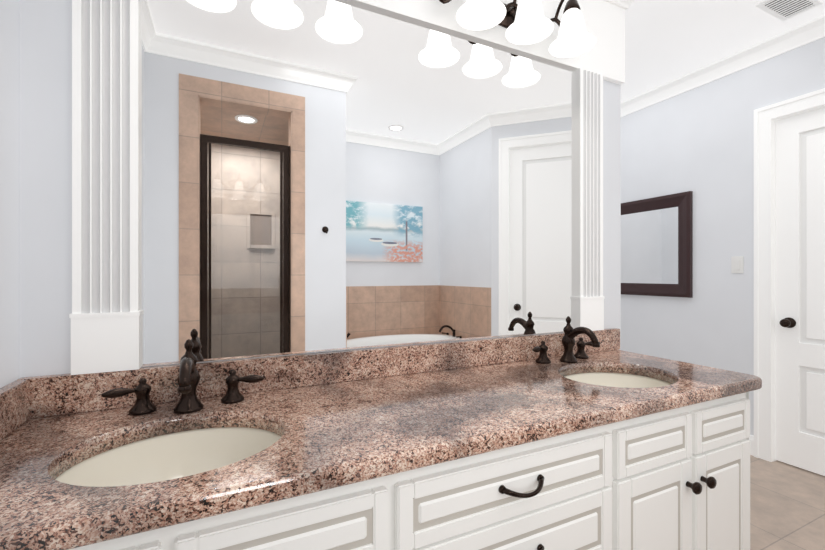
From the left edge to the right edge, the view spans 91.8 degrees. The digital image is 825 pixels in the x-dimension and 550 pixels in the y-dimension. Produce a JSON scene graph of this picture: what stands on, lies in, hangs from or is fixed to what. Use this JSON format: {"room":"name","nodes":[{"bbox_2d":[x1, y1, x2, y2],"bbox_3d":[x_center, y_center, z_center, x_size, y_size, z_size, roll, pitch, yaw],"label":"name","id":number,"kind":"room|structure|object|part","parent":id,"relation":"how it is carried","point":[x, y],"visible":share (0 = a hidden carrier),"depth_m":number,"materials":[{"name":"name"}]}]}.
{"room":"bathroom","nodes":[
{"label":"bathroom","id":0,"kind":"room"},
{"bbox_2d":[0,0,19,387],"bbox_3d":[-0.597,-0.150,0.097,0.120,2.700,1.850,0,0,-25],"label":"wall","id":1,"kind":"structure","parent":0,"point":[9,191],"depth_m":0.91,"materials":[{"name":"paint"}]},
{"bbox_2d":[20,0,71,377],"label":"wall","id":2,"kind":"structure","parent":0,"point":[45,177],"depth_m":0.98,"materials":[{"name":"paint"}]},
{"bbox_2d":[69,0,141,374],"bbox_3d":[-0.776,-0.323,1.018,0.143,1.134,0.034,0,0,-25],"label":"trim","id":3,"kind":"structure","parent":2,"relation":"attached to","point":[105,316],"depth_m":1.01,"materials":[{"name":"white wood"}]},
{"bbox_2d":[603,80,620,349],"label":"wall","id":4,"kind":"structure","parent":0,"point":[611,91],"depth_m":1.85,"materials":[{"name":"paint"}]},
{"bbox_2d":[140,0,575,366],"bbox_3d":[-0.006,-0.324,1.400,1.585,1.133,0.005,0,0,-25],"label":"mirror glass","id":5,"kind":"object","parent":4,"relation":"attached to","point":[324,175],"visible":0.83,"depth_m":1.29,"materials":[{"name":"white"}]},
{"bbox_2d":[346,0,624,84],"bbox_3d":[0.022,-1.075,1.405,2.121,0.370,0.022,0,0,-25],"label":"trim","id":6,"kind":"structure","parent":4,"relation":"attached to","point":[604,22],"depth_m":1.66,"materials":[{"name":"white wood"}]},
{"bbox_2d":[439,0,595,57],"bbox_3d":[0.411,-0.985,1.461,0.680,0.220,0.212,0,0,-25],"label":"sconce","id":7,"kind":"object","parent":6,"relation":"attached to","point":[525,22],"visible":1,"depth_m":1.48,"materials":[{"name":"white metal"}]},
{"bbox_3d":[0.231,-0.942,1.351,0.168,0.133,0.168,0,0,-25],"label":"lamp shade","id":8,"kind":"part","parent":7,"relation":"part of","materials":[{"name":"white glass"}]},
{"bbox_3d":[0.408,-1.051,1.468,0.062,0.089,0.120,0,0,-25],"label":"arm","id":9,"kind":"part","parent":7,"relation":"part of"},
{"bbox_3d":[0.420,-0.942,1.441,0.168,0.133,0.168,0,0,-25],"label":"lamp shade","id":10,"kind":"part","parent":7,"relation":"part of","materials":[{"name":"white glass"}]},
{"bbox_3d":[0.598,-1.051,1.558,0.062,0.089,0.120,0,0,-25],"label":"arm","id":11,"kind":"part","parent":7,"relation":"part of"},
{"bbox_3d":[0.610,-0.942,1.532,0.168,0.133,0.168,0,0,-25],"label":"lamp shade","id":12,"kind":"part","parent":7,"relation":"part of","materials":[{"name":"white glass"}]},
{"bbox_2d":[604,0,633,8],"bbox_3d":[0.083,-1.280,1.375,2.206,0.100,0.085,0,0,-25],"label":"crown molding","id":13,"kind":"structure","parent":6,"relation":"attached to","point":[624,4],"depth_m":1.83,"materials":[{"name":"white"}]},
{"bbox_2d":[575,68,603,330],"bbox_3d":[0.778,-0.323,1.760,0.148,1.134,0.034,0,0,-25],"label":"trim","id":14,"kind":"structure","parent":4,"relation":"attached to","point":[589,297],"depth_m":1.75,"materials":[{"name":"white wood"}]},
{"bbox_2d":[621,37,824,434],"bbox_3d":[2.161,-0.150,3.042,0.120,2.700,2.610,0,0,-25],"label":"wall","id":15,"kind":"structure","parent":0,"point":[698,141],"depth_m":2.90,"materials":[{"name":"paint"}]},
{"bbox_2d":[621,191,692,297],"bbox_3d":[1.900,-0.230,3.410,0.034,0.800,0.900,0,0,-25],"label":"framed mirror","id":16,"kind":"object","parent":15,"relation":"attached to","point":[656,246],"visible":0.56,"depth_m":3.23,"materials":[{"name":"black wood"}]},
{"bbox_3d":[1.911,-0.230,3.416,0.007,0.604,0.704,0,0,-25],"label":"glass","id":17,"kind":"part","parent":16,"relation":"part of","materials":[{"name":"white"}]},
{"bbox_2d":[621,14,824,116],"bbox_3d":[2.133,-1.450,2.879,0.070,0.100,2.640,0,0,-25],"label":"crown molding","id":18,"kind":"structure","parent":15,"relation":"attached to","point":[812,30],"depth_m":2.74,"materials":[{"name":"white wood"}]},
{"bbox_2d":[731,256,743,272],"bbox_3d":[2.230,-0.070,2.747,0.008,0.116,0.072,0,0,-25],"label":"light switch","id":19,"kind":"object","parent":15,"relation":"attached to","point":[737,264],"visible":1,"depth_m":2.74,"materials":[{"name":"white plastic"}]},
{"bbox_2d":[749,435,753,455],"bbox_3d":[1.930,1.135,3.369,0.016,0.130,1.580,0,0,-25],"label":"baseboard","id":20,"kind":"structure","parent":15,"relation":"attached to","point":[751,438],"depth_m":2.66,"materials":[{"name":"white wood"}]},
{"bbox_2d":[754,88,824,461],"bbox_3d":[2.526,0.055,2.221,0.127,2.290,0.995,0,0,-25],"label":"door frame","id":21,"kind":"structure","parent":15,"relation":"attached to","point":[766,117],"depth_m":2.59,"materials":[{"name":"white wood"}]},
{"bbox_2d":[776,107,824,475],"bbox_3d":[2.502,0.098,2.210,0.111,2.188,0.807,0,0,-25],"label":"door","id":22,"kind":"structure","parent":15,"relation":"in","point":[800,290],"depth_m":2.48,"materials":[{"name":"white wood"}]},
{"bbox_3d":[2.340,0.300,2.502,0.071,0.066,0.066,0,0,-25],"label":"knob","id":23,"kind":"part","parent":22,"relation":"part of","materials":[{"name":"brown metal"}]},
{"bbox_2d":[621,0,824,101],"bbox_3d":[0.951,-1.530,1.201,4.150,0.060,4.950,0,0,-25],"label":"ceiling","id":24,"kind":"structure","parent":0,"point":[666,41],"depth_m":2.48,"materials":[{"name":"paint"}]},
{"bbox_2d":[755,0,822,20],"bbox_3d":[2.081,-1.496,2.211,0.310,0.007,0.170,0,0,-25],"label":"ceiling vent","id":25,"kind":"object","parent":24,"relation":"in","point":[783,10],"visible":1,"depth_m":2.23,"materials":[{"name":"white metal"}]},
{"bbox_2d":[750,455,824,549],"bbox_3d":[0.951,1.230,1.201,4.150,0.060,4.950,0,0,-25],"label":"floor","id":26,"kind":"structure","parent":0,"point":[787,506],"depth_m":2.06,"materials":[{"name":"tile"}]},
{"bbox_2d":[70,470,413,549],"bbox_3d":[-0.478,0.790,0.870,0.756,0.820,0.551,0,0,-25],"label":"base cabinet","id":27,"kind":"object","parent":26,"relation":"on","point":[377,513],"depth_m":0.71,"materials":[{"name":"white paint"}]},
{"bbox_2d":[414,417,641,549],"bbox_3d":[0.128,0.790,1.159,0.754,0.820,0.551,0,0,-25],"label":"base cabinet","id":28,"kind":"object","parent":26,"relation":"on","point":[580,490],"depth_m":0.94,"materials":[{"name":"white paint"}]},
{"bbox_2d":[0,328,761,549],"bbox_3d":[0.122,0.312,1.146,2.077,0.135,0.573,0,0,-25],"label":"countertop","id":29,"kind":"structure","parent":28,"relation":"on","point":[335,419],"depth_m":0.96,"materials":[{"name":"stone"}]},
{"bbox_2d":[55,427,280,486],"bbox_3d":[-0.475,0.460,0.821,0.439,0.158,0.370,0,0,-25],"label":"sink","id":30,"kind":"object","parent":29,"relation":"in","point":[170,456],"visible":0.27,"depth_m":0.95,"materials":[{"name":"white ceramic"}]},
{"bbox_2d":[101,339,263,415],"bbox_3d":[-0.547,0.250,0.973,0.359,0.178,0.200,0,0,-25],"label":"faucet","id":31,"kind":"object","parent":29,"relation":"on","point":[188,378],"visible":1,"depth_m":0.99,"materials":[{"name":"brown metal"}]},
{"bbox_2d":[533,316,600,363],"bbox_3d":[0.631,0.250,1.535,0.359,0.178,0.200,0,0,-25],"label":"faucet","id":32,"kind":"object","parent":29,"relation":"on","point":[569,341],"visible":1,"depth_m":1.55,"materials":[{"name":"brown metal"}]},
{"bbox_2d":[565,372,670,387],"bbox_3d":[0.703,0.460,1.383,0.439,0.158,0.370,0,0,-25],"label":"sink","id":33,"kind":"object","parent":29,"relation":"in","point":[622,380],"visible":0.08,"depth_m":1.54,"materials":[{"name":"white ceramic"}]},
{"bbox_3d":[0.243,0.642,0.919,0.610,0.179,0.020,0,0,-25],"label":"drawer","id":34,"kind":"part","parent":28,"relation":"part of","materials":[{"name":"white paint"}]},
{"bbox_3d":[0.243,0.480,0.919,0.610,0.134,0.020,0,0,-25],"label":"drawer","id":35,"kind":"part","parent":28,"relation":"part of","materials":[{"name":"white paint"}]},
{"bbox_3d":[0.255,0.639,0.893,0.128,0.024,0.037,0,0,-25],"label":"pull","id":36,"kind":"part","parent":28,"relation":"part of","materials":[{"name":"brown metal"}]},
{"bbox_3d":[0.255,0.477,0.893,0.128,0.024,0.037,0,0,-25],"label":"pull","id":37,"kind":"part","parent":28,"relation":"part of","materials":[{"name":"brown metal"}]},
{"bbox_3d":[0.682,0.812,1.129,0.324,0.529,0.020,0,0,-25],"label":"door","id":38,"kind":"part","parent":28,"relation":"part of","materials":[{"name":"white paint"}]},
{"bbox_2d":[642,392,749,549],"bbox_3d":[0.713,0.790,1.438,0.710,0.820,0.551,0,0,-25],"label":"base cabinet","id":39,"kind":"object","parent":26,"relation":"on","point":[676,479],"depth_m":1.21,"materials":[{"name":"white paint"}]},
{"bbox_3d":[0.817,0.615,1.161,0.035,0.035,0.036,0,0,-25],"label":"knob","id":40,"kind":"part","parent":39,"relation":"part of","materials":[{"name":"brown metal"}]},
{"bbox_3d":[0.882,0.615,1.192,0.035,0.035,0.036,0,0,-25],"label":"knob","id":41,"kind":"part","parent":39,"relation":"part of","materials":[{"name":"brown metal"}]},
{"bbox_3d":[0.983,0.812,1.272,0.302,0.529,0.020,0,0,-25],"label":"door","id":42,"kind":"part","parent":39,"relation":"part of","materials":[{"name":"white paint"}]}
]}

